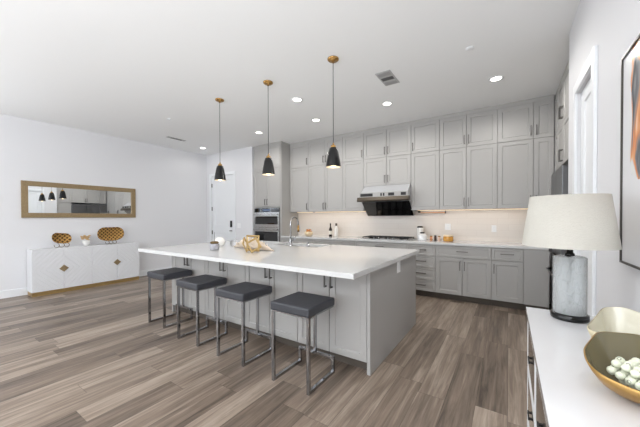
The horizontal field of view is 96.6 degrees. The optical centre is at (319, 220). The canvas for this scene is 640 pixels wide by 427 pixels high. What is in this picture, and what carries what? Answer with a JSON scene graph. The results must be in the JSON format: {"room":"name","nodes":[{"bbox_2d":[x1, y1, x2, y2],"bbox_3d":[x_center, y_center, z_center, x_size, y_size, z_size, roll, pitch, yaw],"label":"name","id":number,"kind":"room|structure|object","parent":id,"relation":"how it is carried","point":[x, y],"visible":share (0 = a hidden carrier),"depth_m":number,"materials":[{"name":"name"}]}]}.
{"room":"kitchen","nodes":[
{"label":"kitchen","id":0,"kind":"room"},
{"bbox_2d":[0,113,206,290],"bbox_3d":[-6.343,-0.221,3.151,0.120,3.050,11.710,0,1,33],"label":"wall","id":1,"kind":"structure","parent":0,"point":[169,184],"depth_m":5.74,"materials":[{"name":"white paint"}]},
{"bbox_2d":[21,180,135,217],"bbox_3d":[-4.616,-0.385,5.622,0.034,0.640,1.790,0,1,33],"label":"wall mirror","id":2,"kind":"object","parent":1,"relation":"attached to","point":[38,199],"visible":1,"depth_m":5.48,"materials":[{"name":"gold metal"}]},
{"bbox_2d":[0,266,171,298],"bbox_3d":[-6.282,1.239,3.131,0.015,0.130,11.470,0,1,33],"label":"baseboard","id":3,"kind":"structure","parent":1,"relation":"attached to","point":[20,291],"depth_m":4.87,"materials":[{"name":"white paint"}]},
{"bbox_2d":[207,146,253,242],"bbox_3d":[-2.169,-0.286,7.735,1.790,3.050,0.780,0,1,33],"label":"wall","id":4,"kind":"structure","parent":0,"point":[241,161],"depth_m":7.13,"materials":[{"name":"white paint"}]},
{"bbox_2d":[211,175,232,240],"bbox_3d":[-2.581,0.020,7.545,0.895,2.425,0.108,0,1,33],"label":"door","id":5,"kind":"structure","parent":4,"relation":"in","point":[222,191],"depth_m":7.56,"materials":[{"name":"white paint"}]},
{"bbox_2d":[209,171,235,241],"bbox_3d":[-2.584,-0.015,7.535,1.050,2.515,0.018,0,1,33],"label":"trim","id":6,"kind":"structure","parent":4,"relation":"attached to","point":[230,172],"depth_m":7.29,"materials":[{"name":"white paint"}]},
{"bbox_2d":[0,275,550,426],"bbox_3d":[-2.664,1.366,1.138,8.550,0.100,12.430,0,1,33],"label":"floor","id":7,"kind":"structure","parent":0,"point":[92,356],"depth_m":2.45,"materials":[{"name":"brown wood"}]},
{"bbox_2d":[26,242,138,296],"bbox_3d":[-4.482,0.874,5.545,0.319,0.795,1.669,0,1,33],"label":"credenza","id":8,"kind":"object","parent":7,"relation":"on","point":[53,270],"visible":0.99,"depth_m":5.31,"materials":[{"name":"white paint"}]},
{"bbox_2d":[52,233,71,247],"bbox_3d":[-4.711,0.346,5.198,0.050,0.267,0.276,0,1,33],"label":"decorative sculpture","id":9,"kind":"object","parent":8,"relation":"on","point":[63,238],"visible":1,"depth_m":5.20,"materials":[{"name":"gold metal"}]},
{"bbox_2d":[52,233,71,242],"bbox_3d":[-4.712,0.313,5.197,0.050,0.200,0.276,0,1,33],"label":"bowl","id":10,"kind":"object","parent":9,"relation":"on","point":[56,237],"depth_m":5.20,"materials":[{"name":"gold metal"}]},
{"bbox_2d":[80,235,90,245],"bbox_3d":[-4.508,0.374,5.497,0.120,0.204,0.171,0,1,33],"label":"vase","id":11,"kind":"object","parent":8,"relation":"on","point":[86,242],"visible":1,"depth_m":5.47,"materials":[{"name":"white ceramic"}]},
{"bbox_2d":[97,227,123,243],"bbox_3d":[-4.287,0.299,5.840,0.050,0.345,0.470,0,1,33],"label":"decorative sculpture","id":12,"kind":"object","parent":8,"relation":"on","point":[105,233],"visible":1,"depth_m":5.84,"materials":[{"name":"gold metal"}]},
{"bbox_2d":[147,267,192,327],"bbox_3d":[-1.921,0.961,3.666,0.390,0.647,0.386,0,1,33],"label":"bar stool","id":13,"kind":"object","parent":7,"relation":"on","point":[163,275],"visible":0.96,"depth_m":3.60,"materials":[{"name":"silver metal"}]},
{"bbox_2d":[176,274,227,346],"bbox_3d":[-1.309,0.965,3.177,0.390,0.647,0.386,0,1,33],"label":"bar stool","id":14,"kind":"object","parent":7,"relation":"on","point":[201,282],"visible":0.98,"depth_m":3.12,"materials":[{"name":"silver metal"}]},
{"bbox_2d":[216,282,271,366],"bbox_3d":[-0.733,0.967,2.779,0.390,0.647,0.386,0,1,33],"label":"bar stool","id":15,"kind":"object","parent":7,"relation":"on","point":[242,292],"visible":0.98,"depth_m":2.72,"materials":[{"name":"black leather"}]},
{"bbox_2d":[253,141,297,241],"bbox_3d":[-1.085,-0.280,6.933,0.888,3.049,0.680,0,1,33],"label":"oven tower","id":16,"kind":"object","parent":7,"relation":"on","point":[273,191],"visible":0.48,"depth_m":6.62,"materials":[{"name":"paint"}]},
{"bbox_2d":[253,208,279,241],"bbox_3d":[-1.107,0.150,6.897,0.783,0.910,0.656,0,1,33],"label":"double oven","id":17,"kind":"object","parent":16,"relation":"in","point":[266,220],"visible":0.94,"depth_m":6.64,"materials":[{"name":"silver metal"}]},
{"bbox_2d":[172,254,415,375],"bbox_3d":[-0.464,0.842,3.772,3.013,0.873,1.438,0,1,33],"label":"kitchen island","id":18,"kind":"object","parent":7,"relation":"on","point":[371,313],"visible":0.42,"depth_m":2.80,"materials":[{"name":"paint"}]},
{"bbox_2d":[138,240,419,278],"bbox_3d":[-0.591,0.384,3.695,3.203,0.039,1.834,0,1,33],"label":"island countertop","id":19,"kind":"structure","parent":18,"relation":"on","point":[341,261],"depth_m":3.00,"materials":[{"name":"white stone"}]},
{"bbox_2d":[210,232,218,249],"bbox_3d":[-1.334,0.253,3.606,0.116,0.230,0.116,0,1,33],"label":"jar","id":20,"kind":"object","parent":19,"relation":"on","point":[214,245],"visible":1,"depth_m":3.56,"materials":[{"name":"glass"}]},
{"bbox_2d":[215,237,224,245],"bbox_3d":[-1.441,0.300,4.097,0.150,0.125,0.150,0,1,33],"label":"vase","id":21,"kind":"object","parent":19,"relation":"on","point":[221,240],"visible":0.8,"depth_m":4.05,"materials":[{"name":"white ceramic"}]},
{"bbox_2d":[242,235,261,252],"bbox_3d":[-0.822,0.270,3.353,0.245,0.201,0.168,0,1,33],"label":"sculpture","id":22,"kind":"object","parent":19,"relation":"on","point":[247,236],"visible":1,"depth_m":3.35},
{"bbox_2d":[233,237,273,250],"bbox_3d":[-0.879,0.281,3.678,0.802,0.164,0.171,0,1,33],"label":"conch shell","id":23,"kind":"object","parent":19,"relation":"on","point":[253,245],"visible":0.8,"depth_m":3.59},
{"bbox_2d":[289,216,299,245],"bbox_3d":[-0.346,0.146,4.133,0.124,0.426,0.227,0,1,33],"label":"faucet","id":24,"kind":"object","parent":19,"relation":"on","point":[290,239],"visible":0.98,"depth_m":4.07,"materials":[{"name":"silver metal"}]},
{"bbox_2d":[397,261,399,272],"bbox_3d":[0.822,0.475,2.975,0.008,0.125,0.100,0,1,33],"label":"wall outlet","id":25,"kind":"object","parent":18,"relation":"attached to","point":[398,262],"visible":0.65,"depth_m":2.96,"materials":[{"name":"white plastic"}]},
{"bbox_2d":[281,238,312,242],"bbox_3d":[-0.341,0.811,6.456,0.881,0.874,0.680,0,1,33],"label":"base cabinet","id":26,"kind":"object","parent":7,"relation":"on","point":[297,240],"visible":0.2,"depth_m":6.17,"materials":[{"name":"paint"}]},
{"bbox_2d":[281,234,548,249],"bbox_3d":[1.272,0.359,5.392,4.744,0.038,0.637,0,1,33],"label":"countertop","id":27,"kind":"structure","parent":26,"relation":"on","point":[325,237],"depth_m":4.77,"materials":[{"name":"white stone"}]},
{"bbox_2d":[305,229,312,235],"bbox_3d":[-0.252,0.258,6.332,0.190,0.153,0.190,0,1,33],"label":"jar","id":28,"kind":"object","parent":27,"relation":"on","point":[307,232],"visible":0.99,"depth_m":6.27,"materials":[{"name":"beige glass"}]},
{"bbox_2d":[334,223,337,236],"bbox_3d":[0.350,0.192,6.136,0.090,0.285,0.090,0,1,33],"label":"soap bottle","id":29,"kind":"object","parent":27,"relation":"on","point":[336,228],"visible":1,"depth_m":6.10,"materials":[{"name":"white"}]},
{"bbox_2d":[360,235,414,240],"bbox_3d":[1.280,0.320,5.404,0.900,0.040,0.500,0,1,33],"label":"cooktop","id":30,"kind":"object","parent":27,"relation":"in","point":[402,238],"visible":1,"depth_m":5.31,"materials":[{"name":"silver metal"}]},
{"bbox_2d":[417,226,422,238],"bbox_3d":[1.843,0.217,5.258,0.116,0.245,0.116,0,1,33],"label":"canister","id":31,"kind":"object","parent":27,"relation":"on","point":[419,228],"visible":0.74,"depth_m":5.22,"materials":[{"name":"white ceramic"}]},
{"bbox_2d":[418,232,426,240],"bbox_3d":[1.808,0.270,5.042,0.150,0.145,0.150,0,1,33],"label":"glass canister","id":32,"kind":"object","parent":27,"relation":"on","point":[422,236],"visible":1,"depth_m":4.99,"materials":[{"name":"white"}]},
{"bbox_2d":[418,235,426,240],"bbox_3d":[1.808,0.292,5.042,0.150,0.100,0.150,0,1,33],"label":"jar","id":33,"kind":"object","parent":32,"relation":"attached to","point":[420,237],"depth_m":4.98,"materials":[{"name":"white ceramic"}]},
{"bbox_2d":[443,235,452,241],"bbox_3d":[2.170,0.292,4.827,0.156,0.104,0.156,0,1,33],"label":"jar","id":34,"kind":"object","parent":27,"relation":"on","point":[449,238],"visible":0.99,"depth_m":4.76,"materials":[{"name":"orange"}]},
{"bbox_2d":[271,291,334,395],"bbox_3d":[-0.136,0.970,2.367,0.390,0.647,0.386,0,1,33],"label":"bar stool","id":35,"kind":"object","parent":7,"relation":"on","point":[307,306],"visible":1,"depth_m":2.30,"materials":[{"name":"grey leather"}]},
{"bbox_2d":[313,239,355,245],"bbox_3d":[0.436,0.814,5.943,0.979,0.874,0.680,0,1,33],"label":"base cabinet","id":36,"kind":"object","parent":7,"relation":"on","point":[315,241],"visible":0.15,"depth_m":5.67,"materials":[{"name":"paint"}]},
{"bbox_2d":[356,241,407,248],"bbox_3d":[1.252,0.818,5.404,0.975,0.874,0.680,0,1,33],"label":"base cabinet","id":37,"kind":"object","parent":7,"relation":"on","point":[358,243],"visible":0.21,"depth_m":5.12,"materials":[{"name":"paint"}]},
{"bbox_2d":[407,243,436,297],"bbox_3d":[1.851,0.820,5.008,0.461,0.874,0.680,0,1,33],"label":"base cabinet","id":38,"kind":"object","parent":7,"relation":"on","point":[426,259],"visible":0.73,"depth_m":4.72,"materials":[{"name":"paint"}]},
{"bbox_2d":[436,245,491,304],"bbox_3d":[2.367,0.822,4.667,0.774,0.874,0.680,0,1,33],"label":"base cabinet","id":39,"kind":"object","parent":7,"relation":"on","point":[463,273],"visible":0.97,"depth_m":4.40,"materials":[{"name":"paint"}]},
{"bbox_2d":[491,247,523,309],"bbox_3d":[2.851,0.825,4.347,0.384,0.874,0.680,0,1,33],"label":"base cabinet","id":40,"kind":"object","parent":7,"relation":"on","point":[507,263],"visible":0.98,"depth_m":4.10,"materials":[{"name":"paint"}]},
{"bbox_2d":[523,249,548,309],"bbox_3d":[3.141,0.826,4.178,0.283,0.874,0.642,0,1,33],"label":"base cabinet","id":41,"kind":"object","parent":7,"relation":"on","point":[535,262],"visible":0.71,"depth_m":3.91,"materials":[{"name":"paint"}]},
{"bbox_2d":[546,165,567,308],"bbox_3d":[3.162,0.333,3.279,0.836,1.880,0.910,0,1,33],"label":"refrigerator","id":42,"kind":"object","parent":7,"relation":"on","point":[559,179],"visible":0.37,"depth_m":3.30,"materials":[{"name":"silver metal"}]},
{"bbox_2d":[526,307,639,426],"bbox_3d":[0.812,0.884,0.758,0.377,0.850,1.540,0,1,33],"label":"sideboard","id":43,"kind":"object","parent":7,"relation":"on","point":[563,390],"visible":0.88,"depth_m":0.84,"materials":[{"name":"white"}]},
{"bbox_2d":[522,193,621,323],"bbox_3d":[1.148,0.163,1.323,0.348,0.575,0.348,0,1,33],"label":"table lamp","id":44,"kind":"object","parent":43,"relation":"on","point":[570,222],"visible":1,"depth_m":1.24,"materials":[{"name":"white fabric"}]},
{"bbox_2d":[583,331,639,403],"bbox_3d":[0.867,0.399,0.748,0.276,0.118,0.294,0,1,33],"label":"bowl","id":45,"kind":"object","parent":43,"relation":"on","point":[603,347],"visible":0.85,"depth_m":0.84,"materials":[{"name":"gold metal"}]},
{"bbox_2d":[606,366,616,374],"bbox_3d":[0.781,0.400,0.764,0.020,0.021,0.020,-1,1,-44],"label":"bead","id":46,"kind":"object","parent":45,"relation":"in","point":[612,370],"visible":1,"depth_m":0.76,"materials":[{"name":"grey"}]},
{"bbox_2d":[615,371,625,380],"bbox_3d":[0.779,0.402,0.740,0.021,0.021,0.020,0,1,-8],"label":"bead","id":47,"kind":"object","parent":45,"relation":"in","point":[621,376],"visible":1,"depth_m":0.73,"materials":[{"name":"grey"}]},
{"bbox_2d":[618,379,627,385],"bbox_3d":[0.800,0.422,0.751,0.021,0.020,0.020,-1,1,-39],"label":"bead","id":48,"kind":"object","parent":45,"relation":"in","point":[623,382],"visible":0.38,"depth_m":0.74,"materials":[{"name":"grey"}]},
{"bbox_2d":[625,377,635,385],"bbox_3d":[0.777,0.402,0.714,0.021,0.021,0.020,0,1,-25],"label":"bead","id":49,"kind":"object","parent":45,"relation":"in","point":[630,381],"visible":1,"depth_m":0.71,"materials":[{"name":"grey"}]},
{"bbox_2d":[634,382,639,390],"bbox_3d":[0.775,0.401,0.690,0.021,0.021,0.020,-1,1,-30],"label":"bead","id":50,"kind":"object","parent":45,"relation":"in","point":[637,384],"visible":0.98,"depth_m":0.69,"materials":[{"name":"grey"}]},
{"label":"bead","id":51,"kind":"object","parent":45,"relation":"in","visible":0},
{"label":"bead","id":52,"kind":"object","parent":51,"relation":"on","visible":0},
{"bbox_2d":[630,369,639,378],"bbox_3d":[0.794,0.385,0.718,0.020,0.021,0.021,-1,1,-33],"label":"bead","id":53,"kind":"object","parent":52,"relation":"on","point":[634,373],"visible":1,"depth_m":0.71,"materials":[{"name":"grey"}]},
{"label":"bead","id":54,"kind":"object","parent":45,"relation":"in","visible":0},
{"bbox_2d":[611,359,621,367],"bbox_3d":[0.798,0.384,0.767,0.021,0.021,0.020,-1,1,-28],"label":"bead","id":55,"kind":"object","parent":54,"relation":"on","point":[616,363],"visible":1,"depth_m":0.76,"materials":[{"name":"grey"}]},
{"label":"bead","id":56,"kind":"object","parent":45,"relation":"in","visible":0},
{"bbox_2d":[615,357,624,363],"bbox_3d":[0.820,0.382,0.779,0.020,0.021,0.020,0,1,-7],"label":"bead","id":57,"kind":"object","parent":56,"relation":"on","point":[622,360],"visible":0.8,"depth_m":0.77,"materials":[{"name":"grey"}]},
{"label":"bead","id":58,"kind":"object","parent":45,"relation":"in","visible":0},
{"label":"bead","id":59,"kind":"object","parent":58,"relation":"on","visible":0},
{"bbox_2d":[624,361,634,369],"bbox_3d":[0.818,0.382,0.754,0.021,0.021,0.021,0,1,18],"label":"bead","id":60,"kind":"object","parent":59,"relation":"on","point":[631,364],"visible":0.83,"depth_m":0.75,"materials":[{"name":"grey"}]},
{"label":"bead","id":61,"kind":"object","parent":45,"relation":"in","visible":0},
{"label":"bead","id":62,"kind":"object","parent":61,"relation":"on","visible":0},
{"bbox_2d":[629,359,638,365],"bbox_3d":[0.841,0.383,0.765,0.021,0.020,0.020,-1,1,-28],"label":"bead","id":63,"kind":"object","parent":62,"relation":"on","point":[635,362],"visible":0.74,"depth_m":0.76,"materials":[{"name":"grey"}]},
{"label":"bead","id":64,"kind":"object","parent":45,"relation":"in","visible":0},
{"bbox_2d":[621,364,631,372],"bbox_3d":[0.795,0.383,0.741,0.020,0.021,0.021,0,1,-24],"label":"bead","id":65,"kind":"object","parent":64,"relation":"on","point":[625,367],"visible":1,"depth_m":0.74,"materials":[{"name":"grey"}]},
{"bbox_2d":[587,307,639,336],"bbox_3d":[1.049,0.388,0.956,0.241,0.135,0.189,-1,1,-34],"label":"bowl","id":66,"kind":"object","parent":43,"relation":"on","point":[608,319],"visible":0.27,"depth_m":1.04,"materials":[{"name":"beige ceramic"}]},
{"bbox_2d":[0,0,579,154],"bbox_3d":[-2.674,-1.784,1.102,8.550,0.100,12.430,0,1,33],"label":"ceiling","id":67,"kind":"structure","parent":0,"point":[116,68],"depth_m":3.15,"materials":[{"name":"white paint"}]},
{"bbox_2d":[214,98,225,180],"bbox_3d":[-1.466,-1.181,4.177,0.168,1.184,0.168,0,1,33],"label":"pendant lamp","id":68,"kind":"object","parent":67,"relation":"hanging from","point":[220,173],"visible":1,"depth_m":4.14,"materials":[{"name":"black metal"}]},
{"bbox_2d":[262,80,274,175],"bbox_3d":[-0.661,-1.177,3.645,0.168,1.184,0.168,0,1,33],"label":"pendant lamp","id":69,"kind":"object","parent":67,"relation":"hanging from","point":[268,167],"visible":1,"depth_m":3.60,"materials":[{"name":"black metal"}]},
{"bbox_2d":[291,97,302,101],"bbox_3d":[-0.336,-1.772,4.174,0.170,0.007,0.170,0,1,33],"label":"recessed light","id":70,"kind":"object","parent":67,"relation":"in","point":[295,99],"visible":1,"depth_m":4.16,"materials":[{"name":"white paint"}]},
{"bbox_2d":[311,118,320,121],"bbox_3d":[-0.071,-1.783,5.053,0.170,0.007,0.170,0,1,33],"label":"recessed light","id":71,"kind":"object","parent":67,"relation":"in","point":[314,119],"visible":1,"depth_m":5.05,"materials":[{"name":"white plastic"}]},
{"bbox_2d":[326,56,340,167],"bbox_3d":[0.144,-1.174,3.113,0.168,1.184,0.168,0,1,33],"label":"pendant lamp","id":72,"kind":"object","parent":67,"relation":"hanging from","point":[333,160],"visible":1,"depth_m":3.07,"materials":[{"name":"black metal"}]},
{"bbox_2d":[381,101,392,105],"bbox_3d":[1.018,-1.778,4.331,0.170,0.007,0.170,0,1,33],"label":"recessed light","id":73,"kind":"object","parent":67,"relation":"in","point":[387,103],"visible":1,"depth_m":4.32,"materials":[{"name":"white plastic"}]},
{"bbox_2d":[375,70,399,85],"bbox_3d":[0.839,-1.767,3.539,0.185,0.010,0.370,0,1,33],"label":"ceiling vent","id":74,"kind":"object","parent":67,"relation":"in","point":[387,77],"visible":1,"depth_m":3.51,"materials":[{"name":"grey metal"}]},
{"bbox_2d":[466,46,473,50],"bbox_3d":[1.534,-1.761,2.918,0.080,0.014,0.080,0,1,33],"label":"smoke detector","id":75,"kind":"object","parent":67,"relation":"attached to","point":[469,48],"visible":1,"depth_m":2.90,"materials":[{"name":"white paint"}]},
{"bbox_2d":[488,75,503,81],"bbox_3d":[2.196,-1.773,3.561,0.170,0.007,0.170,0,1,33],"label":"recessed light","id":76,"kind":"object","parent":67,"relation":"in","point":[498,77],"visible":1,"depth_m":3.55,"materials":[{"name":"white"}]},
{"bbox_2d":[491,77,500,80],"bbox_3d":[2.196,-1.773,3.561,0.116,0.001,0.116,0,1,33],"label":"diffuser","id":77,"kind":"object","parent":76,"relation":"attached to","point":[492,78],"depth_m":3.55,"materials":[{"name":"white plastic"}]},
{"bbox_2d":[301,102,554,303],"bbox_3d":[1.504,-0.275,5.703,6.580,3.050,0.120,0,1,33],"label":"wall","id":78,"kind":"structure","parent":0,"point":[554,102],"depth_m":4.33,"materials":[{"name":"white paint"}]},
{"bbox_2d":[290,143,307,168],"bbox_3d":[-0.406,-1.482,6.659,0.529,0.526,0.362,0,1,33],"label":"upper cabinet","id":79,"kind":"object","parent":78,"relation":"attached to","point":[298,154],"visible":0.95,"depth_m":6.54,"materials":[{"name":"paint"}]},
{"bbox_2d":[290,167,308,211],"bbox_3d":[-0.404,-0.712,6.668,0.529,1.014,0.362,0,1,33],"label":"upper cabinet","id":80,"kind":"object","parent":78,"relation":"attached to","point":[299,188],"visible":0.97,"depth_m":6.55,"materials":[{"name":"paint"}]},
{"bbox_2d":[308,137,342,166],"bbox_3d":[0.180,-1.479,6.272,0.874,0.526,0.362,0,1,33],"label":"upper cabinet","id":81,"kind":"object","parent":78,"relation":"attached to","point":[317,151],"visible":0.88,"depth_m":6.21,"materials":[{"name":"paint"}]},
{"bbox_2d":[308,163,346,211],"bbox_3d":[0.183,-0.709,6.280,0.874,1.014,0.362,0,1,33],"label":"upper cabinet","id":82,"kind":"object","parent":78,"relation":"attached to","point":[325,184],"visible":0.91,"depth_m":6.15,"materials":[{"name":"paint"}]},
{"bbox_2d":[343,133,363,161],"bbox_3d":[0.743,-1.477,5.899,0.474,0.526,0.362,0,1,33],"label":"upper cabinet","id":83,"kind":"object","parent":78,"relation":"attached to","point":[353,146],"visible":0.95,"depth_m":5.78,"materials":[{"name":"paint"}]},
{"bbox_2d":[343,160,364,211],"bbox_3d":[0.756,-0.707,5.924,0.474,1.014,0.324,0,1,33],"label":"upper cabinet","id":84,"kind":"object","parent":78,"relation":"attached to","point":[353,171],"visible":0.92,"depth_m":5.80,"materials":[{"name":"paint"}]},
{"bbox_2d":[357,184,414,215],"bbox_3d":[1.271,-0.384,5.412,0.980,0.573,0.580,0,1,33],"label":"range hood","id":85,"kind":"object","parent":78,"relation":"attached to","point":[386,200],"visible":0.99,"depth_m":5.28,"materials":[{"name":"silver metal"}]},
{"bbox_2d":[364,154,410,186],"bbox_3d":[1.331,-0.944,5.518,0.929,0.534,0.362,0,1,33],"label":"upper cabinet","id":86,"kind":"object","parent":78,"relation":"attached to","point":[393,170],"visible":0.99,"depth_m":5.38,"materials":[{"name":"paint"}]},
{"bbox_2d":[364,125,410,159],"bbox_3d":[1.329,-1.474,5.512,0.929,0.526,0.362,0,1,33],"label":"upper cabinet","id":87,"kind":"object","parent":78,"relation":"attached to","point":[396,141],"visible":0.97,"depth_m":5.37,"materials":[{"name":"paint"}]},
{"bbox_2d":[298,209,527,242],"bbox_3d":[1.676,0.070,5.513,5.282,0.534,0.014,0,1,33],"label":"backsplash","id":88,"kind":"structure","parent":78,"relation":"attached to","point":[466,225],"depth_m":5.26,"materials":[{"name":"tile"}]},
{"bbox_2d":[411,151,439,210],"bbox_3d":[1.931,-0.702,5.148,0.481,1.014,0.324,0,1,33],"label":"upper cabinet","id":89,"kind":"object","parent":78,"relation":"attached to","point":[425,167],"visible":0.96,"depth_m":5.01,"materials":[{"name":"paint"}]},
{"bbox_2d":[418,210,445,212],"bbox_3d":[2.019,-0.165,5.160,0.482,0.059,0.044,0,1,33],"label":"towel rail","id":90,"kind":"object","parent":89,"relation":"attached to","point":[445,210],"visible":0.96,"depth_m":5.15,"materials":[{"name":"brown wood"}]},
{"bbox_2d":[411,120,439,153],"bbox_3d":[1.918,-1.472,5.123,0.481,0.526,0.362,0,1,33],"label":"upper cabinet","id":91,"kind":"object","parent":78,"relation":"attached to","point":[425,137],"visible":0.95,"depth_m":5.00,"materials":[{"name":"paint"}]},
{"bbox_2d":[445,224,450,229],"bbox_3d":[2.284,0.105,5.099,0.100,0.115,0.008,0,1,33],"label":"wall outlet","id":92,"kind":"object","parent":78,"relation":"attached to","point":[447,226],"visible":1,"depth_m":5.09,"materials":[{"name":"white plastic"}]},
{"bbox_2d":[440,143,497,209],"bbox_3d":[2.473,-0.699,4.767,0.841,1.014,0.362,0,1,33],"label":"upper cabinet","id":93,"kind":"object","parent":78,"relation":"attached to","point":[468,175],"visible":0.98,"depth_m":4.63,"materials":[{"name":"paint"}]},
{"bbox_2d":[418,209,500,210],"bbox_3d":[2.523,-0.189,4.815,1.700,0.008,0.020,0,1,33],"label":"light","id":94,"kind":"object","parent":93,"relation":"attached to","point":[470,209],"visible":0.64,"depth_m":4.75,"materials":[{"name":"beige"}]},
{"bbox_2d":[440,109,497,149],"bbox_3d":[2.471,-1.469,4.758,0.841,0.526,0.362,0,1,33],"label":"upper cabinet","id":95,"kind":"object","parent":78,"relation":"attached to","point":[481,128],"visible":0.98,"depth_m":4.62,"materials":[{"name":"paint"}]},
{"bbox_2d":[491,225,495,231],"bbox_3d":[2.872,0.127,4.711,0.070,0.115,0.008,0,1,33],"label":"wall outlet","id":96,"kind":"object","parent":78,"relation":"attached to","point":[493,227],"visible":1,"depth_m":4.71,"materials":[{"name":"white plastic"}]},
{"bbox_2d":[497,136,553,208],"bbox_3d":[3.110,-0.696,4.346,0.683,1.014,0.362,0,1,33],"label":"upper cabinet","id":97,"kind":"object","parent":78,"relation":"attached to","point":[525,169],"visible":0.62,"depth_m":4.24,"materials":[{"name":"paint"}]},
{"bbox_2d":[498,99,553,142],"bbox_3d":[3.107,-1.466,4.337,0.683,0.526,0.362,0,1,33],"label":"upper cabinet","id":98,"kind":"object","parent":78,"relation":"attached to","point":[534,120],"visible":0.98,"depth_m":4.21,"materials":[{"name":"paint"}]},
{"bbox_2d":[290,95,553,146],"bbox_3d":[1.391,-1.767,5.492,4.817,0.059,0.320,0,1,33],"label":"strip","id":99,"kind":"object","parent":98,"relation":"on","point":[549,97],"visible":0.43,"depth_m":4.88,"materials":[{"name":"paint"}]},
{"bbox_2d":[568,0,639,314],"bbox_3d":[-0.399,-0.186,-1.567,0.120,3.050,10.150,0,1,33],"label":"wall","id":100,"kind":"structure","parent":0,"point":[611,25],"depth_m":1.64,"materials":[{"name":"white paint"}]},
{"bbox_2d":[572,45,597,315],"bbox_3d":[1.952,0.085,2.121,0.020,2.410,0.710,0,1,33],"label":"trim","id":101,"kind":"structure","parent":100,"relation":"attached to","point":[591,64],"depth_m":1.85,"materials":[{"name":"white paint"}]},
{"bbox_2d":[580,78,590,314],"bbox_3d":[1.990,0.122,2.095,0.048,2.316,0.546,0,1,33],"label":"door","id":102,"kind":"structure","parent":100,"relation":"in","point":[586,93],"depth_m":2.20,"materials":[{"name":"white paint"}]},
{"bbox_2d":[619,34,639,269],"bbox_3d":[1.156,-0.283,0.914,0.019,0.978,1.107,0,1,33],"label":"framed painting","id":103,"kind":"object","parent":100,"relation":"attached to","point":[629,255],"visible":1,"depth_m":1.28,"materials":[{"name":"grey"}]},
{"bbox_3d":[3.620,-0.251,3.046,0.120,3.050,1.980,0,1,33],"label":"wall","id":104,"kind":"structure","parent":0,"visible":0},
{"bbox_2d":[555,112,568,171],"bbox_3d":[3.151,-0.933,3.147,0.777,0.514,1.625,0,1,33],"label":"upper cabinet","id":105,"kind":"object","parent":104,"relation":"attached to","point":[562,135],"visible":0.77,"depth_m":3.44,"materials":[{"name":"paint"}]},
{"bbox_2d":[555,64,568,134],"bbox_3d":[3.149,-1.453,3.141,0.777,0.526,1.625,0,1,33],"label":"upper cabinet","id":106,"kind":"object","parent":104,"relation":"attached to","point":[562,97],"visible":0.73,"depth_m":3.41,"materials":[{"name":"paint"}]},
{"bbox_2d":[556,60,568,94],"bbox_3d":[3.165,-1.745,3.123,0.734,0.059,1.620,0,1,33],"label":"strip","id":107,"kind":"object","parent":106,"relation":"on","point":[568,60],"visible":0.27,"depth_m":3.49,"materials":[{"name":"paint"}]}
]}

